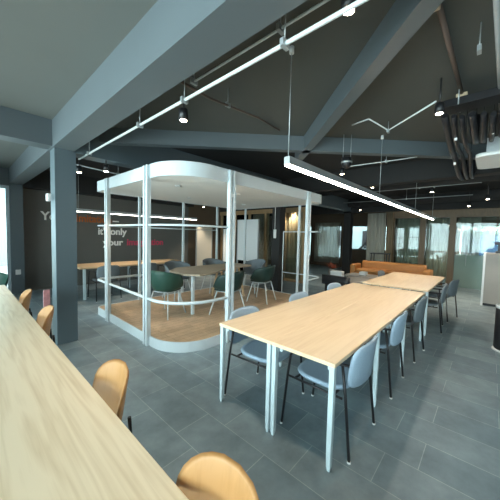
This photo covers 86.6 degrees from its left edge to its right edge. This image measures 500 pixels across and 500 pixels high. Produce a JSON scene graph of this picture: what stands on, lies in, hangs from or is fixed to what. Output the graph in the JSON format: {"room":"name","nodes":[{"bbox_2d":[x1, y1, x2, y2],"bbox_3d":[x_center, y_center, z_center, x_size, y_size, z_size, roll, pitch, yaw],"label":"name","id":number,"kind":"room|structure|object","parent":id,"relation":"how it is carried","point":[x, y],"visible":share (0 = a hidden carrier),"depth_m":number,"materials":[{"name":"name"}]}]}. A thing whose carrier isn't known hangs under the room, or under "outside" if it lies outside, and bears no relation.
{"room":"open-plan office","nodes":[
{"label":"open-plan office","id":0,"kind":"room"},
{"bbox_2d":[0,0,157,167],"bbox_3d":[-2.106,-1.639,0.894,12.900,0.240,3.380,4,4,42],"label":"ceiling","id":1,"kind":"structure","parent":0,"point":[49,49],"depth_m":2.04,"materials":[{"name":"paint"}]},
{"bbox_2d":[0,167,8,185],"bbox_3d":[-6.800,-1.676,5.063,0.240,0.400,3.260,4,4,42],"label":"ceiling beam","id":2,"kind":"structure","parent":1,"relation":"attached to","point":[4,172],"depth_m":6.13,"materials":[{"name":"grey paint"}]},
{"bbox_2d":[0,105,51,149],"bbox_3d":[-3.724,-1.476,2.284,0.240,0.340,3.260,4,4,42],"label":"ceiling beam","id":3,"kind":"structure","parent":1,"relation":"attached to","point":[16,126],"depth_m":3.23,"materials":[{"name":"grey paint"}]},
{"bbox_2d":[23,188,271,287],"bbox_3d":[-1.597,-0.640,11.209,0.160,3.040,12.300,4,4,42],"label":"wall","id":4,"kind":"structure","parent":0,"point":[37,230],"depth_m":8.14,"materials":[{"name":"paint"}]},
{"bbox_2d":[40,211,118,222],"bbox_3d":[-4.749,-0.910,7.562,0.016,0.233,1.950,4,4,42],"label":"lettering","id":5,"kind":"object","parent":4,"relation":"attached to","point":[42,212],"depth_m":7.66},
{"bbox_2d":[25,277,136,289],"bbox_3d":[-4.042,0.935,8.497,0.020,0.080,4.880,4,4,42],"label":"baseboard","id":6,"kind":"structure","parent":4,"relation":"attached to","point":[131,278],"depth_m":7.56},
{"bbox_2d":[98,227,126,236],"bbox_3d":[-4.218,-0.544,8.181,0.016,0.286,0.835,4,4,42],"label":"lettering","id":7,"kind":"object","parent":4,"relation":"attached to","point":[101,230],"depth_m":8.20},
{"bbox_2d":[103,239,162,247],"bbox_3d":[-3.761,-0.221,8.712,0.016,0.264,1.982,4,4,42],"label":"lettering","id":8,"kind":"object","parent":4,"relation":"attached to","point":[152,241],"depth_m":8.61},
{"bbox_2d":[220,207,305,283],"bbox_3d":[0.252,-0.261,10.074,4.140,2.500,0.100,4,4,42],"label":"window","id":9,"kind":"structure","parent":4,"relation":"in","point":[240,215],"depth_m":9.77,"materials":[{"name":"beige wood"}]},
{"bbox_2d":[220,205,305,211],"bbox_3d":[0.289,-1.778,9.990,4.140,0.540,0.080,4,4,42],"label":"trim","id":10,"kind":"structure","parent":4,"relation":"attached to","point":[221,209],"depth_m":9.95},
{"bbox_2d":[7,264,499,499],"bbox_3d":[1.772,1.284,6.401,14.200,0.100,16.600,4,4,42],"label":"floor","id":11,"kind":"structure","parent":0,"point":[437,437],"depth_m":2.38,"materials":[{"name":"tile"}]},
{"bbox_2d":[0,272,8,286],"bbox_3d":[-4.390,0.795,4.413,0.580,0.804,0.526,0,4,-30],"label":"shell chair","id":12,"kind":"object","parent":11,"relation":"on","point":[4,277],"visible":0.48,"depth_m":4.64,"materials":[{"name":"green plastic"}]},
{"bbox_2d":[0,185,10,291],"bbox_3d":[-6.777,-0.197,5.227,0.060,2.570,3.060,4,4,42],"label":"window","id":13,"kind":"structure","parent":11,"relation":"on","point":[5,187],"depth_m":6.31,"materials":[{"name":"white metal"}]},
{"bbox_2d":[9,183,24,293],"bbox_3d":[-5.661,-0.263,6.441,0.240,2.620,0.240,4,4,42],"label":"column","id":14,"kind":"structure","parent":11,"relation":"on","point":[15,190],"depth_m":6.35,"materials":[{"name":"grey paint"}]},
{"bbox_2d":[19,289,32,316],"bbox_3d":[-2.769,0.892,2.983,0.520,0.848,0.460,-2,4,-43],"label":"chair","id":15,"kind":"object","parent":11,"relation":"on","point":[25,297],"visible":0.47,"depth_m":3.07,"materials":[{"name":"orange wood"}]},
{"bbox_2d":[36,305,54,342],"bbox_3d":[-2.021,0.947,2.321,0.520,0.848,0.460,-2,4,-43],"label":"chair","id":16,"kind":"object","parent":11,"relation":"on","point":[44,317],"visible":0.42,"depth_m":2.50,"materials":[{"name":"orange wood"}]},
{"bbox_2d":[43,289,52,318],"bbox_3d":[-3.511,0.945,4.588,0.100,0.520,0.140,3,4,25],"label":"sign","id":17,"kind":"object","parent":11,"relation":"on","point":[46,293],"visible":0.49,"depth_m":4.57,"materials":[{"name":"pink plastic"}]},
{"bbox_2d":[50,147,77,344],"bbox_3d":[-2.573,-0.033,3.679,0.240,2.620,0.240,4,4,42],"label":"column","id":18,"kind":"structure","parent":11,"relation":"on","point":[62,161],"depth_m":3.59,"materials":[{"name":"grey paint"}]},
{"bbox_2d":[0,285,188,499],"bbox_3d":[-1.934,1.051,1.419,5.750,0.740,1.455,4,4,42],"label":"table","id":19,"kind":"object","parent":11,"relation":"on","point":[60,440],"visible":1,"depth_m":1.05,"materials":[{"name":"beige wood"}]},
{"bbox_2d":[87,265,121,301],"bbox_3d":[-3.359,0.723,6.143,0.625,0.801,0.550,4,4,42],"label":"armchair","id":20,"kind":"object","parent":11,"relation":"on","point":[115,269],"visible":0.62,"depth_m":5.98,"materials":[{"name":"black metal"}]},
{"bbox_2d":[92,359,131,432],"bbox_3d":[-0.862,1.033,1.281,0.520,0.848,0.460,-2,4,-43],"label":"chair","id":21,"kind":"object","parent":11,"relation":"on","point":[110,382],"visible":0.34,"depth_m":1.46,"materials":[{"name":"orange wood"}]},
{"bbox_2d":[77,259,184,299],"bbox_3d":[-3.139,0.703,7.118,0.840,0.740,2.700,4,4,42],"label":"table","id":22,"kind":"object","parent":11,"relation":"on","point":[84,266],"visible":0.44,"depth_m":6.62,"materials":[{"name":"brown wood"}]},
{"bbox_2d":[128,263,158,292],"bbox_3d":[-2.741,0.700,6.825,0.625,0.801,0.550,4,4,42],"label":"armchair","id":23,"kind":"object","parent":11,"relation":"on","point":[153,265],"visible":0.34,"depth_m":6.67,"materials":[{"name":"grey plastic"}]},
{"bbox_2d":[195,227,212,265],"bbox_3d":[-1.756,0.036,10.162,0.500,1.800,0.830,4,4,36],"label":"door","id":24,"kind":"structure","parent":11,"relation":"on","point":[203,237],"depth_m":10.07,"materials":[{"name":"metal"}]},
{"bbox_2d":[97,161,321,352],"bbox_3d":[-0.628,0.003,5.410,2.752,2.450,3.774,4,4,42],"label":"pod","id":25,"kind":"object","parent":11,"relation":"on","point":[189,182],"visible":0.91,"depth_m":4.41,"materials":[{"name":"white metal"}]},
{"bbox_2d":[151,270,185,319],"bbox_3d":[-1.458,0.726,4.596,0.580,0.804,0.526,3,3,22],"label":"shell chair","id":26,"kind":"object","parent":25,"relation":"on","point":[162,282],"visible":0.94,"depth_m":4.38,"materials":[{"name":"green plastic"}]},
{"bbox_2d":[162,260,190,300],"bbox_3d":[-1.595,0.653,5.853,0.526,0.804,0.580,4,4,42],"label":"shell chair","id":27,"kind":"object","parent":25,"relation":"on","point":[169,265],"visible":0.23,"depth_m":5.98,"materials":[{"name":"grey plastic"}]},
{"bbox_2d":[169,263,250,314],"bbox_3d":[-0.708,0.733,5.538,1.060,0.724,2.020,4,4,42],"label":"meeting table","id":28,"kind":"object","parent":25,"relation":"on","point":[202,270],"visible":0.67,"depth_m":5.14,"materials":[{"name":"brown wood"}]},
{"bbox_2d":[201,258,224,293],"bbox_3d":[-0.911,0.625,6.652,0.580,0.804,0.526,-1,4,-36],"label":"shell chair","id":29,"kind":"object","parent":25,"relation":"on","point":[208,261],"visible":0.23,"depth_m":6.80,"materials":[{"name":"grey plastic"}]},
{"bbox_2d":[209,270,244,314],"bbox_3d":[-0.374,0.745,4.740,0.526,0.804,0.580,3,4,28],"label":"shell chair","id":30,"kind":"object","parent":25,"relation":"on","point":[220,282],"visible":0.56,"depth_m":4.55,"materials":[{"name":"green plastic"}]},
{"bbox_2d":[241,259,266,293],"bbox_3d":[0.117,0.642,6.788,0.580,0.804,0.526,4,4,42],"label":"shell chair","id":31,"kind":"object","parent":25,"relation":"on","point":[256,263],"visible":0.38,"depth_m":6.97,"materials":[{"name":"grey plastic"}]},
{"bbox_2d":[246,265,275,304],"bbox_3d":[0.270,0.704,5.748,0.526,0.804,0.580,3,4,28],"label":"shell chair","id":32,"kind":"object","parent":25,"relation":"on","point":[265,274],"visible":1,"depth_m":5.52,"materials":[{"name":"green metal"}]},
{"bbox_2d":[176,451,258,499],"bbox_3d":[-0.223,1.083,0.663,0.520,0.848,0.460,-2,4,-43],"label":"chair","id":33,"kind":"object","parent":11,"relation":"on","point":[211,475],"visible":0.96,"depth_m":0.85,"materials":[{"name":"orange wood"}]},
{"bbox_2d":[218,229,235,275],"bbox_3d":[-0.774,0.116,9.612,0.500,1.750,0.780,-1,4,-36],"label":"whiteboard","id":34,"kind":"object","parent":11,"relation":"on","point":[224,230],"visible":0.16,"depth_m":9.80,"materials":[{"name":"metal"}]},
{"bbox_2d":[236,219,262,284],"bbox_3d":[-0.089,0.032,8.720,0.500,2.050,1.060,-1,4,-42],"label":"whiteboard","id":35,"kind":"object","parent":11,"relation":"on","point":[253,225],"visible":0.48,"depth_m":8.61,"materials":[{"name":"metal"}]},
{"bbox_2d":[224,306,304,395],"bbox_3d":[0.137,1.007,2.581,0.625,0.801,0.550,4,4,39],"label":"armchair","id":36,"kind":"object","parent":11,"relation":"on","point":[256,350],"visible":0.44,"depth_m":2.55,"materials":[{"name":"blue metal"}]},
{"bbox_2d":[270,207,285,291],"bbox_3d":[0.785,-0.298,7.390,0.260,2.900,0.260,4,4,42],"label":"column","id":37,"kind":"structure","parent":11,"relation":"on","point":[278,221],"depth_m":7.30,"materials":[{"name":"paint"}]},
{"bbox_2d":[220,283,387,431],"bbox_3d":[0.995,1.011,3.418,0.592,0.740,3.170,4,4,42],"label":"table","id":38,"kind":"object","parent":11,"relation":"on","point":[268,325],"visible":0.66,"depth_m":2.60,"materials":[{"name":"brown wood"}]},
{"bbox_2d":[289,291,346,359],"bbox_3d":[0.828,0.981,3.359,0.625,0.801,0.550,4,4,42],"label":"armchair","id":39,"kind":"object","parent":11,"relation":"on","point":[298,295],"visible":0.05,"depth_m":3.54,"materials":[{"name":"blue plastic"}]},
{"bbox_2d":[280,335,377,464],"bbox_3d":[0.668,1.043,2.170,0.625,0.801,0.550,4,4,42],"label":"armchair","id":40,"kind":"object","parent":11,"relation":"on","point":[354,374],"visible":0.82,"depth_m":1.97,"materials":[{"name":"blue fabric"}]},
{"bbox_2d":[327,282,340,289],"bbox_3d":[1.540,0.954,4.145,0.625,0.801,0.550,5,4,44],"label":"armchair","id":41,"kind":"object","parent":11,"relation":"on","point":[331,285],"visible":0.05,"depth_m":4.33,"materials":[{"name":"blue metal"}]},
{"bbox_2d":[330,270,343,276],"bbox_3d":[2.926,0.911,8.919,0.400,0.420,0.240,4,4,42],"label":"storage box","id":42,"kind":"object","parent":11,"relation":"on","point":[332,272],"visible":0.44,"depth_m":8.81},
{"bbox_2d":[322,274,369,290],"bbox_3d":[2.558,0.919,6.824,1.500,0.620,0.760,-1,4,-41],"label":"table","id":43,"kind":"object","parent":11,"relation":"on","point":[327,279],"visible":0.35,"depth_m":6.43,"materials":[{"name":"fabric"}]},
{"bbox_2d":[348,276,369,283],"bbox_3d":[2.561,0.794,6.817,1.320,0.070,0.620,-1,4,-41],"label":"cushion","id":44,"kind":"object","parent":43,"relation":"on","point":[359,280],"depth_m":6.85,"materials":[{"name":"fabric"}]},
{"bbox_2d":[270,288,425,471],"bbox_3d":[1.405,1.042,3.048,0.512,0.740,3.170,4,4,42],"label":"table","id":45,"kind":"object","parent":11,"relation":"on","point":[332,339],"visible":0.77,"depth_m":2.22,"materials":[{"name":"brown wood"}]},
{"bbox_2d":[342,212,353,274],"bbox_3d":[4.053,-0.420,11.012,0.280,2.900,0.280,4,4,42],"label":"column","id":46,"kind":"structure","parent":11,"relation":"on","point":[348,217],"depth_m":10.91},
{"bbox_2d":[345,273,377,278],"bbox_3d":[3.477,0.976,7.816,1.200,0.440,0.700,4,4,42],"label":"coffee table","id":47,"kind":"object","parent":11,"relation":"on","point":[369,276],"visible":0.31,"depth_m":7.81,"materials":[{"name":"beige laminate"}]},
{"bbox_2d":[351,310,407,398],"bbox_3d":[1.346,1.018,2.919,0.625,0.801,0.550,4,4,41],"label":"chair","id":48,"kind":"object","parent":11,"relation":"on","point":[395,338],"visible":0.54,"depth_m":2.62,"materials":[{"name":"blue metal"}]},
{"bbox_2d":[370,252,390,261],"bbox_3d":[4.734,0.616,9.701,0.600,1.010,0.400,4,4,42],"label":"table","id":49,"kind":"object","parent":11,"relation":"on","point":[374,253],"visible":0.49,"depth_m":9.62,"materials":[{"name":"black metal"}]},
{"bbox_2d":[362,272,418,327],"bbox_3d":[2.964,0.942,5.512,0.519,0.740,2.140,4,4,42],"label":"table","id":50,"kind":"object","parent":11,"relation":"on","point":[390,280],"visible":0.61,"depth_m":5.21,"materials":[{"name":"brown wood"}]},
{"bbox_2d":[350,260,432,275],"bbox_3d":[4.498,0.800,8.558,2.280,0.760,0.820,4,4,42],"label":"sofa","id":51,"kind":"object","parent":11,"relation":"on","point":[372,267],"visible":0.48,"depth_m":8.59,"materials":[{"name":"orange leather"}]},
{"bbox_2d":[356,267,389,273],"bbox_3d":[4.068,0.686,8.782,0.930,0.100,0.580,4,4,42],"label":"seat cushion","id":52,"kind":"object","parent":51,"relation":"on","point":[371,270],"depth_m":8.74,"materials":[{"name":"orange leather"}]},
{"bbox_2d":[387,270,422,274],"bbox_3d":[4.772,0.739,8.146,0.930,0.100,0.580,4,4,42],"label":"seat cushion","id":53,"kind":"object","parent":51,"relation":"on","point":[389,271],"depth_m":8.23,"materials":[{"name":"orange leather"}]},
{"bbox_2d":[381,296,427,362],"bbox_3d":[2.058,0.993,3.675,0.625,0.801,0.550,4,4,44],"label":"chair","id":54,"kind":"object","parent":11,"relation":"on","point":[419,310],"visible":0.57,"depth_m":3.37,"materials":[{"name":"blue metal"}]},
{"bbox_2d":[395,218,419,263],"bbox_3d":[5.880,-0.029,9.915,0.760,2.270,0.099,4,4,42],"label":"curtain","id":55,"kind":"object","parent":11,"relation":"on","point":[408,230],"visible":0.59,"depth_m":9.90,"materials":[{"name":"fabric"}]},
{"bbox_2d":[394,274,445,335],"bbox_3d":[3.342,0.970,5.171,0.500,0.740,2.140,4,4,42],"label":"table","id":56,"kind":"object","parent":11,"relation":"on","point":[424,283],"visible":0.78,"depth_m":4.75,"materials":[{"name":"brown wood"}]},
{"bbox_2d":[407,283,447,333],"bbox_3d":[3.105,0.961,4.713,0.625,0.801,0.550,4,4,37],"label":"chair","id":57,"kind":"object","parent":11,"relation":"on","point":[431,303],"visible":0.64,"depth_m":4.45,"materials":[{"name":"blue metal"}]},
{"bbox_2d":[426,218,449,282],"bbox_3d":[6.563,0.022,9.307,0.631,2.270,0.103,4,4,42],"label":"curtain","id":58,"kind":"object","parent":11,"relation":"on","point":[438,228],"visible":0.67,"depth_m":9.28,"materials":[{"name":"fabric"}]},
{"bbox_2d":[424,279,458,322],"bbox_3d":[3.764,0.943,5.322,0.550,0.801,0.625,-1,4,-36],"label":"chair","id":59,"kind":"object","parent":11,"relation":"on","point":[453,285],"visible":0.61,"depth_m":5.04,"materials":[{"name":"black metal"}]},
{"bbox_2d":[385,208,499,285],"bbox_3d":[7.854,0.022,7.801,7.200,2.560,0.160,4,4,42],"label":"window","id":60,"kind":"structure","parent":11,"relation":"on","point":[453,214],"depth_m":8.84,"materials":[{"name":"brown wood"}]},
{"bbox_2d":[453,217,483,289],"bbox_3d":[7.012,0.103,8.325,0.940,2.260,0.087,4,4,42],"label":"door","id":61,"kind":"structure","parent":11,"relation":"on","point":[468,269],"depth_m":8.43,"materials":[{"name":"clear glass"}]},
{"bbox_2d":[456,217,481,255],"bbox_3d":[7.202,0.066,8.794,0.590,2.270,0.102,4,4,42],"label":"curtain","id":62,"kind":"object","parent":11,"relation":"on","point":[469,229],"visible":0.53,"depth_m":8.75,"materials":[{"name":"fabric"}]},
{"bbox_2d":[480,252,499,306],"bbox_3d":[6.577,0.755,5.776,2.300,1.260,0.550,4,4,42],"label":"cabinet","id":63,"kind":"object","parent":11,"relation":"on","point":[490,288],"depth_m":6.26,"materials":[{"name":"white plastic"}]},
{"bbox_2d":[491,304,499,352],"bbox_3d":[3.625,1.105,3.732,0.310,0.645,0.310,4,4,42],"label":"waste bin","id":64,"kind":"object","parent":11,"relation":"on","point":[496,340],"visible":1,"depth_m":3.75,"materials":[{"name":"black metal"}]},
{"bbox_2d":[255,214,269,265],"bbox_3d":[-0.082,-0.299,10.792,2.201,2.420,0.106,4,4,42],"label":"curtain","id":65,"kind":"object","parent":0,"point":[257,216],"visible":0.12,"depth_m":10.27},
{"bbox_2d":[46,0,499,199],"bbox_3d":[2.983,-1.922,7.477,14.200,0.160,13.220,4,4,42],"label":"ceiling","id":66,"kind":"structure","parent":0,"point":[410,82],"depth_m":2.69,"materials":[{"name":"paint"}]},
{"bbox_2d":[76,185,103,213],"bbox_3d":[-3.773,-1.179,6.259,0.054,0.596,0.570,4,4,42],"label":"pendant light","id":67,"kind":"object","parent":66,"relation":"hanging from","point":[77,209],"depth_m":6.20,"materials":[{"name":"metal"}]},
{"bbox_2d":[103,160,108,171],"bbox_3d":[-2.137,-1.467,3.938,0.083,0.604,0.084,4,4,42],"label":"spotlight","id":68,"kind":"object","parent":66,"relation":"hanging from","point":[105,166],"visible":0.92,"depth_m":3.92,"materials":[{"name":"black metal"}]},
{"bbox_2d":[23,170,193,206],"bbox_3d":[-3.848,-1.810,8.216,0.300,0.480,4.900,4,4,42],"label":"ceiling beam","id":69,"kind":"structure","parent":66,"relation":"attached to","point":[87,185],"depth_m":7.26,"materials":[{"name":"paint"}]},
{"bbox_2d":[111,211,142,215],"bbox_3d":[-3.198,-0.942,6.915,0.054,0.077,0.794,4,4,42],"label":"pendant light","id":70,"kind":"object","parent":66,"relation":"hanging from","point":[126,213],"depth_m":6.86,"materials":[{"name":"metal"}]},
{"bbox_2d":[77,211,192,219],"bbox_3d":[-2.965,-0.920,7.176,0.042,0.012,3.680,4,4,42],"label":"diffuser","id":71,"kind":"object","parent":70,"relation":"attached to","point":[117,213],"depth_m":7.05,"materials":[{"name":"white"}]},
{"bbox_2d":[9,0,306,184],"bbox_3d":[-0.956,-1.435,2.140,12.840,0.430,0.240,4,4,42],"label":"ceiling beam","id":72,"kind":"structure","parent":66,"relation":"attached to","point":[174,40],"depth_m":1.77,"materials":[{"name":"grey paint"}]},
{"bbox_2d":[151,214,196,219],"bbox_3d":[-2.247,-0.976,7.966,0.054,0.077,1.526,4,4,42],"label":"pendant light","id":73,"kind":"object","parent":66,"relation":"hanging from","point":[152,215],"depth_m":7.87,"materials":[{"name":"metal"}]},
{"bbox_2d":[74,136,350,211],"bbox_3d":[0.820,-1.665,7.299,0.240,0.440,9.800,4,4,42],"label":"ceiling beam","id":74,"kind":"structure","parent":66,"relation":"attached to","point":[132,157],"depth_m":4.38,"materials":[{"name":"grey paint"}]},
{"bbox_2d":[78,0,368,159],"bbox_3d":[-0.267,-1.378,1.869,6.050,0.460,0.060,4,4,42],"label":"pipe","id":75,"kind":"object","parent":66,"relation":"hanging from","point":[284,44],"visible":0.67,"depth_m":1.59,"materials":[{"name":"metal"}]},
{"bbox_2d":[179,103,187,121],"bbox_3d":[-0.572,-1.202,2.286,0.083,0.174,0.084,4,4,42],"label":"spotlight","id":76,"kind":"object","parent":75,"relation":"attached to","point":[183,112],"visible":0.97,"depth_m":2.26,"materials":[{"name":"black metal"}]},
{"bbox_2d":[340,0,357,16],"bbox_3d":[0.505,-1.288,1.349,0.083,0.144,0.084,4,4,42],"label":"spotlight","id":77,"kind":"object","parent":75,"relation":"attached to","point":[344,3],"visible":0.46,"depth_m":1.34,"materials":[{"name":"black metal"}]},
{"bbox_2d":[180,81,279,130],"bbox_3d":[-0.124,-1.521,2.896,0.073,0.282,1.922,3,4,32],"label":"conduit","id":78,"kind":"object","parent":66,"relation":"hanging from","point":[226,104],"visible":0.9,"depth_m":2.70,"materials":[{"name":"metal"}]},
{"bbox_2d":[190,0,329,85],"bbox_3d":[0.785,-1.396,1.037,3.380,0.280,0.060,4,4,42],"label":"conduit","id":79,"kind":"object","parent":66,"relation":"hanging from","point":[279,27],"visible":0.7,"depth_m":1.64,"materials":[{"name":"metal"}]},
{"bbox_2d":[99,128,486,159],"bbox_3d":[2.198,-1.567,4.097,10.324,0.210,0.120,1,3,-3],"label":"ceiling beam","id":80,"kind":"structure","parent":66,"relation":"attached to","point":[137,137],"depth_m":3.95,"materials":[{"name":"teal paint"}]},
{"bbox_2d":[341,134,351,168],"bbox_3d":[1.414,-1.434,3.867,0.154,0.490,0.156,4,4,42],"label":"ceiling camera","id":81,"kind":"object","parent":66,"relation":"hanging from","point":[346,162],"visible":1,"depth_m":3.83,"materials":[{"name":"black metal"}]},
{"bbox_2d":[284,45,434,219],"bbox_3d":[2.770,-1.234,4.832,0.054,0.930,7.340,4,4,42],"label":"pendant light","id":82,"kind":"object","parent":66,"relation":"hanging from","point":[291,162],"visible":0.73,"depth_m":2.78,"materials":[{"name":"metal"}]},
{"bbox_2d":[285,164,433,219],"bbox_3d":[2.759,-0.776,4.858,0.042,0.012,7.320,4,4,42],"label":"diffuser","id":83,"kind":"object","parent":82,"relation":"attached to","point":[297,167],"depth_m":3.01,"materials":[{"name":"beige"}]},
{"bbox_2d":[295,0,443,160],"bbox_3d":[0.938,-1.503,2.393,0.120,0.210,4.356,1,3,-3],"label":"ceiling beam","id":84,"kind":"structure","parent":66,"relation":"attached to","point":[404,18],"depth_m":1.98,"materials":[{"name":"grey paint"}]},
{"bbox_2d":[350,156,416,166],"bbox_3d":[2.058,-1.521,4.267,1.086,0.328,0.064,3,3,23],"label":"conduit","id":85,"kind":"object","parent":66,"relation":"hanging from","point":[386,160],"visible":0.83,"depth_m":4.22,"materials":[{"name":"metal"}]},
{"bbox_2d":[270,200,499,215],"bbox_3d":[5.163,-1.679,9.911,14.200,0.490,0.200,4,4,42],"label":"ceiling beam","id":86,"kind":"structure","parent":66,"relation":"attached to","point":[315,210],"depth_m":9.12,"materials":[{"name":"paint"}]},
{"bbox_2d":[366,213,385,261],"bbox_3d":[4.839,-0.173,10.252,0.677,2.470,0.094,4,4,42],"label":"curtain","id":87,"kind":"object","parent":86,"relation":"hanging from","point":[376,224],"visible":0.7,"depth_m":10.22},
{"bbox_2d":[385,213,393,261],"bbox_3d":[5.191,-0.147,9.934,0.220,2.470,0.083,4,4,42],"label":"curtain","id":88,"kind":"object","parent":86,"relation":"hanging from","point":[390,216],"visible":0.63,"depth_m":9.90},
{"bbox_2d":[281,158,499,192],"bbox_3d":[4.053,-1.454,4.405,8.450,0.380,0.240,4,4,42],"label":"ceiling beam","id":89,"kind":"structure","parent":66,"relation":"attached to","point":[431,169],"depth_m":5.31,"materials":[{"name":"paint"}]},
{"bbox_2d":[352,101,436,132],"bbox_3d":[1.566,-1.531,2.973,0.498,0.188,0.908,1,3,-2],"label":"conduit","id":90,"kind":"object","parent":66,"relation":"hanging from","point":[388,129],"visible":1,"depth_m":3.20,"materials":[{"name":"metal"}]},
{"bbox_2d":[317,175,499,195],"bbox_3d":[4.679,-1.536,5.427,7.500,0.300,0.240,4,4,42],"label":"air duct","id":91,"kind":"object","parent":66,"relation":"hanging from","point":[492,177],"visible":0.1,"depth_m":5.99,"materials":[{"name":"black metal"}]},
{"bbox_2d":[347,194,472,202],"bbox_3d":[4.449,-1.661,7.926,3.400,0.340,0.060,4,4,42],"label":"conduit","id":92,"kind":"object","parent":66,"relation":"hanging from","point":[406,194],"visible":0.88,"depth_m":7.66,"materials":[{"name":"metal"}]},
{"bbox_2d":[348,189,499,206],"bbox_3d":[6.490,-1.568,7.430,7.500,0.370,0.300,4,4,42],"label":"air duct","id":93,"kind":"object","parent":66,"relation":"hanging from","point":[478,195],"visible":0.84,"depth_m":8.03,"materials":[{"name":"black metal"}]},
{"bbox_2d":[374,182,481,191],"bbox_3d":[3.931,-1.594,6.238,2.300,0.310,0.060,4,4,42],"label":"conduit","id":94,"kind":"object","parent":66,"relation":"hanging from","point":[476,182],"visible":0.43,"depth_m":6.05,"materials":[{"name":"metal"}]},
{"bbox_2d":[434,78,444,115],"bbox_3d":[1.768,-1.430,2.467,0.083,0.324,0.084,4,4,42],"label":"spotlight","id":95,"kind":"object","parent":66,"relation":"hanging from","point":[439,109],"visible":1,"depth_m":2.45,"materials":[{"name":"black metal"}]},
{"bbox_2d":[436,3,463,93],"bbox_3d":[1.591,-1.525,2.091,0.036,0.036,1.470,4,4,43],"label":"conduit","id":96,"kind":"object","parent":66,"relation":"attached to","point":[441,15],"visible":0.76,"depth_m":1.96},
{"bbox_2d":[441,113,465,180],"bbox_3d":[2.827,-1.376,3.644,0.078,0.512,2.580,4,4,42],"label":"cable","id":97,"kind":"object","parent":66,"relation":"hanging from","point":[445,120],"visible":0.87,"depth_m":3.10,"materials":[{"name":"black plastic"}]},
{"bbox_2d":[451,113,468,179],"bbox_3d":[2.881,-1.372,3.591,0.062,0.510,2.570,4,4,42],"label":"cable","id":98,"kind":"object","parent":66,"relation":"hanging from","point":[454,118],"visible":0.85,"depth_m":3.09,"materials":[{"name":"black plastic"}]},
{"bbox_2d":[459,110,475,178],"bbox_3d":[2.937,-1.366,3.542,0.062,0.514,2.570,4,4,42],"label":"cable","id":99,"kind":"object","parent":66,"relation":"hanging from","point":[472,163],"visible":0.91,"depth_m":3.07,"materials":[{"name":"black plastic"}]},
{"bbox_2d":[440,87,499,115],"bbox_3d":[2.927,-1.428,1.822,2.660,0.200,0.222,4,4,42],"label":"cable tray","id":100,"kind":"object","parent":66,"relation":"hanging from","point":[491,96],"visible":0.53,"depth_m":2.51,"materials":[{"name":"black metal"}]},
{"bbox_2d":[468,109,480,144],"bbox_3d":[2.427,-1.398,2.860,0.074,0.398,0.879,4,4,42],"label":"cable","id":101,"kind":"object","parent":66,"relation":"hanging from","point":[474,119],"visible":0.93,"depth_m":2.75,"materials":[{"name":"black plastic"}]},
{"bbox_2d":[481,106,488,142],"bbox_3d":[2.482,-1.394,2.806,0.050,0.398,0.869,4,4,41],"label":"cable","id":102,"kind":"object","parent":66,"relation":"hanging from","point":[484,115],"visible":0.93,"depth_m":2.67,"materials":[{"name":"black plastic"}]},
{"bbox_2d":[475,136,499,168],"bbox_3d":[3.367,-1.367,3.315,0.800,0.455,0.800,4,4,42],"label":"air conditioner","id":103,"kind":"object","parent":66,"relation":"hanging from","point":[489,159],"visible":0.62,"depth_m":3.29,"materials":[{"name":"white plastic"}]},
{"bbox_2d":[477,0,499,109],"bbox_3d":[1.967,-1.470,2.152,0.125,0.200,2.501,4,4,44],"label":"pipe","id":104,"kind":"object","parent":66,"relation":"hanging from","point":[496,3],"visible":0.97,"depth_m":1.80,"materials":[{"name":"metal"}]},
{"bbox_2d":[489,104,496,141],"bbox_3d":[2.533,-1.387,2.760,0.056,0.404,0.868,4,4,42],"label":"pipe","id":105,"kind":"object","parent":66,"relation":"hanging from","point":[493,116],"visible":0.94,"depth_m":2.62,"materials":[{"name":"black plastic"}]},
{"bbox_2d":[284,212,302,279],"bbox_3d":[1.439,-0.181,9.350,1.002,2.420,0.105,4,4,42],"label":"curtain","id":106,"kind":"object","parent":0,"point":[290,265],"visible":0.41,"depth_m":9.31,"materials":[{"name":"fabric"}]},
{"bbox_2d":[309,212,499,272],"bbox_3d":[6.893,-0.472,11.927,14.200,3.040,0.150,4,4,42],"label":"wall","id":107,"kind":"structure","parent":0,"point":[359,219],"depth_m":13.27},
{"bbox_2d":[314,223,340,263],"bbox_3d":[4.082,-0.392,14.102,1.430,2.100,0.106,4,4,42],"label":"curtain","id":108,"kind":"object","parent":107,"relation":"hanging from","point":[327,242],"visible":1,"depth_m":14.07,"materials":[{"name":"fabric"}]},
{"label":"outside","id":109,"kind":"structure","parent":0,"visible":0},
{"bbox_3d":[11.294,1.105,15.585,20.000,0.100,9.800,4,4,42],"label":"ground","id":110,"kind":"structure","parent":109,"visible":0},
{"bbox_2d":[309,226,366,256],"bbox_3d":[7.003,-1.960,17.453,10.400,5.600,0.440,4,4,42],"label":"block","id":111,"kind":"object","parent":110,"relation":"on","point":[359,238],"visible":0.03,"depth_m":17.23,"materials":[{"name":"metal"}]},
{"bbox_2d":[479,230,499,254],"bbox_3d":[13.681,0.209,11.504,7.300,2.060,0.600,4,4,42],"label":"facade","id":112,"kind":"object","parent":110,"relation":"on","point":[487,242],"visible":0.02,"depth_m":13.01,"materials":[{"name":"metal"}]},
{"bbox_2d":[480,226,499,235],"bbox_3d":[11.590,-0.220,11.906,3.854,2.985,1.132,4,4,42],"label":"tree","id":113,"kind":"object","parent":110,"relation":"on","point":[485,231],"visible":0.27,"depth_m":12.16,"materials":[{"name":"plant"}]},
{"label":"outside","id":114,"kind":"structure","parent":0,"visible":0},
{"bbox_2d":[0,266,6,273],"bbox_3d":[-13.910,0.879,8.579,12.000,0.100,12.000,4,4,42],"label":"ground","id":115,"kind":"structure","parent":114,"point":[3,269],"depth_m":10.84,"materials":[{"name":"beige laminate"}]},
{"bbox_2d":[0,188,6,265],"bbox_3d":[-13.957,-2.675,8.502,0.440,7.000,10.000,4,4,42],"label":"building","id":116,"kind":"structure","parent":115,"relation":"on","point":[3,245],"depth_m":11.74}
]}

